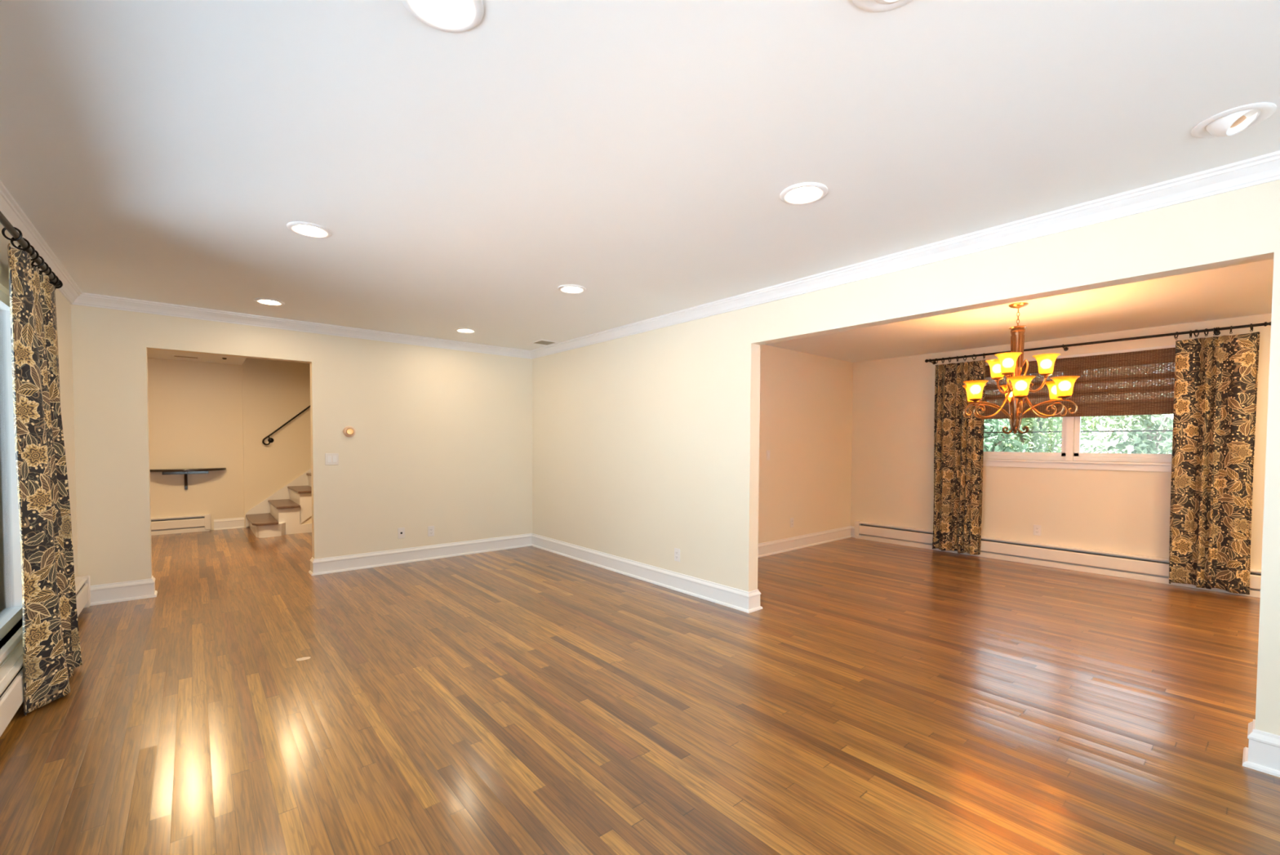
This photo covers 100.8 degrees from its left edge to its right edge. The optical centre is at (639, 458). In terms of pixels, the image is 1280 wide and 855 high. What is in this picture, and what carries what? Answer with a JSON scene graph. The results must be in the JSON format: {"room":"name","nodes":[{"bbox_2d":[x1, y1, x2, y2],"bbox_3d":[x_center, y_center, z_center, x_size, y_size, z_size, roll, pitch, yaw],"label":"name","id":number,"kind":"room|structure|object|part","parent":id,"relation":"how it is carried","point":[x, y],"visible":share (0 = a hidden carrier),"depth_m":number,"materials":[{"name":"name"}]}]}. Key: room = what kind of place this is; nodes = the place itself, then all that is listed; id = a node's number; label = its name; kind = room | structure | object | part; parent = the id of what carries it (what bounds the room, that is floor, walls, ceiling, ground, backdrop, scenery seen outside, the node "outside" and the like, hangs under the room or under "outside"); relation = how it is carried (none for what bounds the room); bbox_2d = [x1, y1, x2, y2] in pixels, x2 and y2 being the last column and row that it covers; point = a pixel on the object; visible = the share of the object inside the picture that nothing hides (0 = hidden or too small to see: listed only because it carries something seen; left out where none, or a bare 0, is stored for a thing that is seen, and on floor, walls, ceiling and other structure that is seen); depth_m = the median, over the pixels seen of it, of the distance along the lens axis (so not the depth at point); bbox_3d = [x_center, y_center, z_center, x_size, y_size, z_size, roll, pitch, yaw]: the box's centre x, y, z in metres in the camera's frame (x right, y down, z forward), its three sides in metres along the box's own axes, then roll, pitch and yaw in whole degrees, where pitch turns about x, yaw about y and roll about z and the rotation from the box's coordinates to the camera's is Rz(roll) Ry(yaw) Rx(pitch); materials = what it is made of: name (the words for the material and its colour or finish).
{"room":"empty living room","nodes":[
{"label":"empty living room","id":0,"kind":"room"},
{"bbox_2d":[0,224,78,666],"bbox_3d":[-1.824,0.046,0.958,0.160,2.440,8.150,-1,2,-40],"label":"wall","id":1,"kind":"structure","parent":0,"point":[63,305],"depth_m":3.87,"materials":[{"name":"beige paint"}]},
{"bbox_2d":[0,289,22,662],"bbox_3d":[-1.831,0.086,0.987,0.185,1.760,5.140,-1,2,-40],"label":"window","id":2,"kind":"structure","parent":1,"relation":"in","point":[11,577],"depth_m":2.85,"materials":[{"name":"white paint"}]},
{"bbox_3d":[-1.830,0.070,0.986,0.006,1.630,5.000,-1,2,-40],"label":"pane","id":3,"kind":"part","parent":2,"relation":"part of","materials":[{"name":"clear glass"}]},
{"bbox_3d":[-1.835,0.950,1.012,0.185,0.030,5.140,-1,2,-40],"label":"sill","id":4,"kind":"part","parent":2,"relation":"part of","materials":[{"name":"white paint"}]},
{"bbox_2d":[0,211,62,287],"bbox_3d":[-1.781,-0.992,1.087,0.103,0.060,5.673,-1,2,-40],"label":"curtain rod","id":5,"kind":"object","parent":1,"relation":"attached to","point":[4,221],"visible":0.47,"depth_m":2.55,"materials":[{"name":"black metal"}]},
{"bbox_2d":[1,226,82,715],"bbox_3d":[-3.176,0.057,2.870,0.159,2.269,1.053,-1,2,-40],"label":"curtain","id":6,"kind":"object","parent":5,"relation":"hanging from","point":[51,649],"visible":0.99,"depth_m":2.58,"materials":[{"name":"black fabric"}]},
{"bbox_2d":[0,574,90,736],"bbox_3d":[-2.007,1.124,1.383,0.076,0.259,7.104,-1,2,-40],"label":"baseboard heater","id":7,"kind":"object","parent":1,"relation":"attached to","point":[11,688],"visible":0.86,"depth_m":2.43,"materials":[{"name":"white metal"}]},
{"bbox_3d":[-2.019,1.126,1.373,0.045,0.255,7.080,-1,2,-40],"label":"panel","id":8,"kind":"part","parent":7,"relation":"part of","materials":[{"name":"white metal"}]},
{"bbox_2d":[147,357,311,529],"bbox_3d":[-5.589,-1.120,8.310,6.720,4.300,0.150,-1,2,-40],"label":"wall","id":9,"kind":"structure","parent":0,"point":[202,414],"depth_m":7.82,"materials":[{"name":"beige paint"}]},
{"bbox_2d":[151,513,210,535],"bbox_3d":[-6.987,0.941,7.085,1.924,0.239,0.076,-1,2,-40],"label":"baseboard heater","id":10,"kind":"object","parent":9,"relation":"attached to","point":[201,522],"visible":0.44,"depth_m":7.48,"materials":[{"name":"white metal"}]},
{"bbox_2d":[150,467,226,489],"bbox_3d":[-6.378,0.292,7.433,0.910,0.301,0.301,-1,2,-40],"label":"table","id":11,"kind":"object","parent":9,"relation":"attached to","point":[191,470],"visible":0.88,"depth_m":7.44,"materials":[{"name":"black wood"}]},
{"bbox_2d":[213,516,244,529],"bbox_3d":[-6.102,0.964,7.867,0.360,0.155,0.030,-1,2,-40],"label":"baseboard","id":12,"kind":"structure","parent":9,"relation":"attached to","point":[233,522],"depth_m":7.86,"materials":[{"name":"white paint"}]},
{"bbox_2d":[262,404,310,444],"bbox_3d":[-5.188,-0.900,8.511,1.470,1.366,0.072,-1,2,-40],"label":"handrail","id":13,"kind":"object","parent":9,"relation":"attached to","point":[270,439],"visible":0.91,"depth_m":8.16,"materials":[{"name":"black metal"}]},
{"bbox_2d":[71,304,532,585],"bbox_3d":[-2.934,-0.091,5.431,4.251,2.440,0.115,-1,2,-40],"label":"wall","id":14,"kind":"structure","parent":0,"point":[442,437],"depth_m":5.38,"materials":[{"name":"beige paint"}]},
{"bbox_2d":[89,575,157,605],"bbox_3d":[-4.275,1.079,4.288,0.530,0.155,0.245,-1,2,-40],"label":"baseboard","id":15,"kind":"structure","parent":14,"relation":"attached to","point":[115,592],"depth_m":4.30,"materials":[{"name":"white paint"}]},
{"bbox_2d":[324,453,338,464],"bbox_3d":[-3.056,0.003,5.250,0.116,0.115,0.010,-1,2,-40],"label":"light switch","id":16,"kind":"object","parent":14,"relation":"attached to","point":[330,458],"visible":1,"depth_m":5.25,"materials":[{"name":"white plastic"}]},
{"bbox_2d":[342,426,355,436],"bbox_3d":[-2.924,-0.274,5.332,0.112,0.112,0.041,-1,2,-40],"label":"thermostat","id":17,"kind":"object","parent":14,"relation":"attached to","point":[348,431],"visible":1,"depth_m":5.32,"materials":[{"name":"beige plastic"}]},
{"bbox_2d":[397,527,404,538],"bbox_3d":[-2.567,0.798,5.692,0.070,0.115,0.008,-1,2,-40],"label":"wall outlet","id":18,"kind":"object","parent":14,"relation":"attached to","point":[401,531],"visible":1,"depth_m":5.69,"materials":[{"name":"white plastic"}]},
{"bbox_2d":[427,525,434,536],"bbox_3d":[-2.326,0.806,5.896,0.070,0.115,0.009,-1,2,-40],"label":"wall outlet","id":19,"kind":"object","parent":14,"relation":"attached to","point":[430,528],"visible":1,"depth_m":5.89,"materials":[{"name":"white plastic"}]},
{"bbox_2d":[0,527,1279,854],"bbox_3d":[-0.765,1.222,4.682,9.680,0.120,12.400,-1,2,-40],"label":"floor","id":20,"kind":"structure","parent":0,"point":[880,698],"depth_m":2.54,"materials":[{"name":"brown wood"}]},
{"bbox_2d":[245,468,311,537],"bbox_3d":[-4.139,-0.173,8.663,3.680,2.400,1.226,-1,2,-40],"label":"staircase","id":21,"kind":"structure","parent":20,"relation":"on","point":[288,510],"depth_m":7.57,"materials":[{"name":"white paint"}]},
{"bbox_3d":[-3.730,0.973,8.463,3.250,0.125,0.016,-1,2,-40],"label":"baseboard","id":22,"kind":"part","parent":21,"relation":"part of","materials":[{"name":"white paint"}]},
{"bbox_3d":[-3.737,-0.165,8.460,3.330,2.400,0.045,-1,2,-40],"label":"panel","id":23,"kind":"part","parent":21,"relation":"part of","materials":[{"name":"beige paint"}]},
{"bbox_2d":[0,0,1279,364],"bbox_3d":[-0.560,-1.400,4.571,9.330,0.250,12.100,-1,2,-40],"label":"ceiling","id":24,"kind":"structure","parent":0,"point":[640,155],"depth_m":2.03,"materials":[{"name":"white paint"}]},
{"bbox_2d":[171,354,200,359],"bbox_3d":[-6.133,-1.375,7.151,0.300,0.007,0.180,-1,2,-40],"label":"ceiling vent","id":25,"kind":"object","parent":24,"relation":"in","point":[172,355],"visible":1,"depth_m":7.15,"materials":[{"name":"white paint"}]},
{"bbox_2d":[253,297,284,305],"bbox_3d":[-3.016,-1.276,4.309,0.208,0.015,0.208,-1,2,-40],"label":"recessed light","id":26,"kind":"object","parent":24,"relation":"in","point":[264,300],"visible":1,"depth_m":4.29,"materials":[{"name":"white paint"}]},
{"bbox_2d":[286,221,332,238],"bbox_3d":[-1.772,-1.226,2.841,0.208,0.015,0.208,-1,2,-40],"label":"recessed light","id":27,"kind":"object","parent":24,"relation":"in","point":[306,227],"visible":1,"depth_m":2.83,"materials":[{"name":"white paint"}]},
{"bbox_2d":[400,0,483,32],"bbox_3d":[-0.511,-1.176,1.361,0.208,0.015,0.208,-1,2,-40],"label":"recessed light","id":28,"kind":"object","parent":24,"relation":"in","point":[442,8],"visible":1,"depth_m":1.40,"materials":[{"name":"white paint"}]},
{"bbox_2d":[454,328,476,333],"bbox_3d":[-1.771,-1.301,5.377,0.208,0.015,0.208,-1,2,-40],"label":"recessed light","id":29,"kind":"object","parent":24,"relation":"in","point":[459,330],"visible":1,"depth_m":5.36,"materials":[{"name":"white paint"}]},
{"bbox_2d":[529,339,559,345],"bbox_3d":[-1.084,-1.316,6.004,0.240,0.007,0.260,-1,2,-40],"label":"ceiling vent","id":30,"kind":"object","parent":24,"relation":"in","point":[544,342],"visible":1,"depth_m":5.99,"materials":[{"name":"white paint"}]},
{"bbox_2d":[557,284,586,293],"bbox_3d":[-0.502,-1.251,3.910,0.208,0.015,0.208,-1,2,-40],"label":"recessed light","id":31,"kind":"object","parent":24,"relation":"in","point":[572,288],"visible":1,"depth_m":3.90,"materials":[{"name":"white paint"}]},
{"bbox_2d":[779,182,827,204],"bbox_3d":[0.743,-1.200,2.403,0.208,0.015,0.208,-1,2,-40],"label":"recessed light","id":32,"kind":"object","parent":24,"relation":"in","point":[805,192],"visible":1,"depth_m":2.39,"materials":[{"name":"white paint"}]},
{"bbox_2d":[851,0,913,12],"bbox_3d":[0.619,-1.185,1.289,0.200,0.113,0.200,-1,2,-40],"label":"light","id":33,"kind":"object","parent":24,"relation":"attached to","point":[870,6],"visible":1,"depth_m":1.36,"materials":[{"name":"white paint"}]},
{"bbox_2d":[961,302,1079,433],"bbox_3d":[3.060,-0.725,4.298,0.800,1.046,0.826,-1,2,-40],"label":"chandelier","id":34,"kind":"object","parent":24,"relation":"hanging from","point":[1011,364],"visible":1,"depth_m":4.25,"materials":[{"name":"gold metal"}]},
{"bbox_3d":[2.895,-0.563,4.589,0.180,0.146,0.180,-1,2,-40],"label":"lamp shade","id":35,"kind":"part","parent":34,"relation":"part of","materials":[{"name":"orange glass"}]},
{"bbox_3d":[2.729,-0.555,4.304,0.180,0.146,0.180,-1,2,-40],"label":"lamp shade","id":36,"kind":"part","parent":34,"relation":"part of","materials":[{"name":"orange glass"}]},
{"bbox_3d":[2.951,-0.452,4.492,0.020,0.331,0.403,-1,2,-29],"label":"arm","id":37,"kind":"part","parent":34,"relation":"part of","materials":[{"name":"gold metal"}]},
{"bbox_3d":[2.845,-0.447,4.307,0.311,0.332,0.268,-1,2,-40],"label":"arm","id":38,"kind":"part","parent":34,"relation":"part of","materials":[{"name":"gold metal"}]},
{"bbox_3d":[3.034,-0.758,4.490,0.180,0.152,0.180,-1,2,-40],"label":"lamp shade","id":39,"kind":"part","parent":34,"relation":"part of","materials":[{"name":"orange glass"}]},
{"bbox_3d":[3.044,-0.674,4.410,0.015,0.270,0.181,0,2,-8],"label":"arm","id":40,"kind":"part","parent":34,"relation":"part of","materials":[{"name":"gold metal"}]},
{"bbox_3d":[3.225,-0.561,4.588,0.180,0.146,0.180,-1,2,-40],"label":"lamp shade","id":41,"kind":"part","parent":34,"relation":"part of","materials":[{"name":"yellow glass"}]},
{"bbox_3d":[2.906,-0.749,4.178,0.180,0.152,0.180,-1,2,-40],"label":"lamp shade","id":42,"kind":"part","parent":34,"relation":"part of","materials":[{"name":"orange glass"}]},
{"bbox_3d":[2.971,-0.669,4.231,0.181,0.270,0.015,-1,2,-38],"label":"arm","id":43,"kind":"part","parent":34,"relation":"part of","materials":[{"name":"gold metal"}]},
{"bbox_3d":[3.062,-1.140,4.286,0.016,0.155,0.016,0,2,5],"label":"chain","id":44,"kind":"part","parent":34,"relation":"part of","materials":[{"name":"gold metal"}]},
{"bbox_3d":[2.950,-0.441,4.122,0.019,0.331,0.403,1,2,30],"label":"arm","id":45,"kind":"part","parent":34,"relation":"part of","materials":[{"name":"gold metal"}]},
{"bbox_3d":[2.893,-0.546,4.018,0.180,0.146,0.180,-1,2,-40],"label":"lamp shade","id":46,"kind":"part","parent":34,"relation":"part of","materials":[{"name":"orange glass"}]},
{"bbox_3d":[3.163,-0.669,4.257,0.181,0.270,0.015,1,2,22],"label":"arm","id":47,"kind":"part","parent":34,"relation":"part of","materials":[{"name":"gold metal"}]},
{"bbox_3d":[3.272,-0.444,4.305,0.404,0.332,0.020,0,2,0],"label":"arm","id":48,"kind":"part","parent":34,"relation":"part of","materials":[{"name":"gold metal"}]},
{"bbox_3d":[3.240,-0.749,4.223,0.180,0.152,0.180,-1,2,-40],"label":"lamp shade","id":49,"kind":"part","parent":34,"relation":"part of","materials":[{"name":"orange glass"}]},
{"bbox_3d":[3.165,-0.440,4.121,0.086,0.331,0.397,-1,2,-40],"label":"arm","id":50,"kind":"part","parent":34,"relation":"part of","materials":[{"name":"gold metal"}]},
{"bbox_3d":[3.389,-0.552,4.301,0.180,0.146,0.180,-1,2,-40],"label":"lamp shade","id":51,"kind":"part","parent":34,"relation":"part of","materials":[{"name":"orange glass"}]},
{"bbox_3d":[3.223,-0.544,4.016,0.180,0.146,0.180,-1,2,-40],"label":"lamp shade","id":52,"kind":"part","parent":34,"relation":"part of","materials":[{"name":"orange glass"}]},
{"bbox_2d":[1191,102,1276,138],"bbox_3d":[2.070,-1.196,1.850,0.200,0.121,0.200,-1,2,-40],"label":"light","id":53,"kind":"object","parent":24,"relation":"attached to","point":[1231,122],"visible":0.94,"depth_m":1.83,"materials":[{"name":"white paint"}]},
{"bbox_3d":[2.076,-1.177,1.835,0.055,0.036,0.050,-1,2,-40],"label":"bulb","id":54,"kind":"part","parent":53,"relation":"part of","materials":[{"name":"glass"}]},
{"bbox_2d":[758,344,853,542],"bbox_3d":[1.591,-0.095,6.329,3.815,2.440,0.115,-1,2,-40],"label":"wall","id":55,"kind":"structure","parent":0,"point":[806,419],"depth_m":6.64,"materials":[{"name":"beige paint"}]},
{"bbox_2d":[766,449,770,460],"bbox_3d":[1.497,-0.041,6.170,0.070,0.115,0.010,-1,2,-40],"label":"light switch","id":56,"kind":"object","parent":55,"relation":"attached to","point":[768,451],"visible":1,"depth_m":6.16,"materials":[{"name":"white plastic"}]},
{"bbox_2d":[790,517,793,527],"bbox_3d":[1.873,0.786,6.517,0.070,0.115,0.009,-1,2,-40],"label":"wall outlet","id":57,"kind":"object","parent":55,"relation":"attached to","point":[791,518],"visible":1,"depth_m":6.51,"materials":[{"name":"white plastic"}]},
{"bbox_2d":[758,525,855,557],"bbox_3d":[1.597,1.051,6.233,3.665,0.155,0.100,-1,2,-40],"label":"baseboard","id":58,"kind":"structure","parent":55,"relation":"attached to","point":[769,548],"depth_m":6.67,"materials":[{"name":"white paint"}]},
{"bbox_2d":[532,179,1279,735],"bbox_3d":[1.266,-0.018,3.674,0.115,2.440,8.000,-1,2,-40],"label":"wall","id":59,"kind":"structure","parent":0,"point":[646,445],"depth_m":4.20,"materials":[{"name":"beige paint"}]},
{"bbox_2d":[308,533,762,613],"bbox_3d":[-1.166,1.081,4.728,2.557,0.155,3.595,-1,2,-40],"label":"baseboard","id":60,"kind":"structure","parent":59,"relation":"attached to","point":[748,602],"depth_m":5.42,"materials":[{"name":"white paint"}]},
{"bbox_2d":[0,151,1279,359],"bbox_3d":[-0.288,-1.163,2.317,3.976,0.088,8.000,-1,2,-40],"label":"trim","id":61,"kind":"structure","parent":59,"relation":"attached to","point":[1265,168],"depth_m":3.21,"materials":[{"name":"white paint"}]},
{"bbox_2d":[674,547,679,561],"bbox_3d":[0.330,0.854,4.704,0.009,0.115,0.070,-1,2,-40],"label":"wall outlet","id":62,"kind":"object","parent":59,"relation":"attached to","point":[677,551],"visible":1,"depth_m":4.70,"materials":[{"name":"white plastic"}]},
{"bbox_2d":[1242,719,1279,777],"bbox_3d":[3.186,1.200,1.436,0.175,0.155,2.043,-1,2,-40],"label":"baseboard","id":63,"kind":"structure","parent":59,"relation":"attached to","point":[1262,753],"depth_m":2.13,"materials":[{"name":"white paint"}]},
{"bbox_2d":[850,313,1271,568],"bbox_3d":[4.888,-0.048,5.274,0.150,2.440,5.760,-1,2,-40],"label":"wall","id":64,"kind":"structure","parent":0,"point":[1121,511],"depth_m":5.87,"materials":[{"name":"beige paint"}]},
{"bbox_2d":[1033,524,1041,535],"bbox_3d":[4.354,0.782,5.801,0.009,0.115,0.070,-1,2,-40],"label":"wall outlet","id":65,"kind":"object","parent":64,"relation":"attached to","point":[1037,528],"visible":1,"depth_m":5.80,"materials":[{"name":"white plastic"}]},
{"bbox_2d":[854,520,1261,597],"bbox_3d":[4.751,1.052,5.287,0.076,0.239,5.424,-1,2,-40],"label":"baseboard heater","id":66,"kind":"object","parent":64,"relation":"attached to","point":[1137,566],"visible":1,"depth_m":5.62,"materials":[{"name":"white metal"}]},
{"bbox_2d":[982,344,1175,471],"bbox_3d":[4.550,-0.491,5.589,0.145,1.195,1.940,-1,2,-40],"label":"window","id":67,"kind":"structure","parent":64,"relation":"attached to","point":[1070,454],"depth_m":5.56,"materials":[{"name":"white paint"}]},
{"bbox_3d":[4.306,-0.300,5.978,0.010,0.013,0.840,-1,2,-40],"label":"screen rail","id":68,"kind":"part","parent":67,"relation":"part of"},
{"bbox_3d":[4.286,-0.523,5.954,0.035,0.975,0.840,-1,2,-40],"label":"sash","id":69,"kind":"part","parent":67,"relation":"part of","materials":[{"name":"white paint"}]},
{"bbox_3d":[4.547,0.032,5.604,0.145,0.022,1.940,-1,2,-40],"label":"sill","id":70,"kind":"part","parent":67,"relation":"part of","materials":[{"name":"white paint"}]},
{"bbox_3d":[4.524,-0.533,5.565,0.014,1.110,1.920,-1,2,-40],"label":"casing","id":71,"kind":"part","parent":67,"relation":"part of","materials":[{"name":"white paint"}]},
{"bbox_3d":[4.867,-0.500,5.267,0.035,0.975,0.840,-1,2,-40],"label":"sash","id":72,"kind":"part","parent":67,"relation":"part of","materials":[{"name":"white paint"}]},
{"bbox_3d":[4.887,-0.277,5.292,0.010,0.013,0.840,-1,2,-40],"label":"screen rail","id":73,"kind":"part","parent":67,"relation":"part of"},
{"bbox_2d":[984,347,1175,419],"bbox_3d":[4.512,-0.748,5.548,0.046,0.623,1.900,-1,2,-40],"label":"woven shade","id":74,"kind":"object","parent":64,"relation":"attached to","point":[1152,361],"visible":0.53,"depth_m":5.31,"materials":[{"name":"brown wicker"}]},
{"bbox_2d":[924,321,1271,364],"bbox_3d":[4.463,-1.164,5.520,0.146,0.057,2.782,-1,2,-40],"label":"curtain rod","id":75,"kind":"object","parent":64,"relation":"attached to","point":[1265,323],"visible":0.86,"depth_m":5.20,"materials":[{"name":"black metal"}]},
{"bbox_2d":[932,352,985,554],"bbox_3d":[3.771,-0.048,6.283,0.100,2.331,0.532,-1,2,-40],"label":"curtain","id":76,"kind":"object","parent":75,"relation":"hanging from","point":[958,440],"visible":0.95,"depth_m":6.28,"materials":[{"name":"black fabric"}]},
{"bbox_2d":[1168,323,1259,594],"bbox_3d":[5.088,0.004,4.721,0.101,2.333,0.519,-1,2,-40],"label":"curtain","id":77,"kind":"object","parent":75,"relation":"hanging from","point":[1216,377],"visible":1,"depth_m":4.71,"materials":[{"name":"black fabric"}]},
{"label":"outside","id":78,"kind":"structure","parent":0,"visible":0},
{"bbox_3d":[-1.373,1.754,6.742,120.000,0.190,120.000,-1,2,-40],"label":"ground","id":79,"kind":"structure","parent":78,"visible":0},
{"bbox_2d":[983,418,1033,452],"bbox_3d":[7.792,0.106,11.958,2.304,2.876,2.225,2,2,38],"label":"tree","id":80,"kind":"object","parent":79,"relation":"on","point":[993,442],"visible":0.11,"depth_m":11.51,"materials":[{"name":"green plant"}]},
{"bbox_2d":[985,388,1062,452],"bbox_3d":[10.075,-0.347,14.016,2.782,3.682,2.447,-1,2,-40],"label":"tree","id":81,"kind":"object","parent":79,"relation":"on","point":[1039,422],"visible":0.1,"depth_m":13.72,"materials":[{"name":"green plant"}]},
{"bbox_2d":[998,366,1167,452],"bbox_3d":[13.802,-1.517,17.628,5.557,5.842,5.755,-1,2,-40],"label":"tree","id":82,"kind":"object","parent":79,"relation":"on","point":[1058,436],"visible":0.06,"depth_m":16.72,"materials":[{"name":"green plant"}]},
{"bbox_2d":[1080,382,1173,453],"bbox_3d":[10.372,-0.036,10.837,2.640,3.253,2.495,-1,2,-40],"label":"tree","id":83,"kind":"object","parent":79,"relation":"on","point":[1144,442],"visible":0.26,"depth_m":10.64,"materials":[{"name":"green plant"}]},
{"bbox_2d":[1139,364,1172,453],"bbox_3d":[20.504,-1.285,19.577,5.282,5.330,4.800,-1,2,-40],"label":"tree","id":84,"kind":"object","parent":79,"relation":"on","point":[1159,450],"visible":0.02,"depth_m":19.70,"materials":[{"name":"green plant"}]}
]}

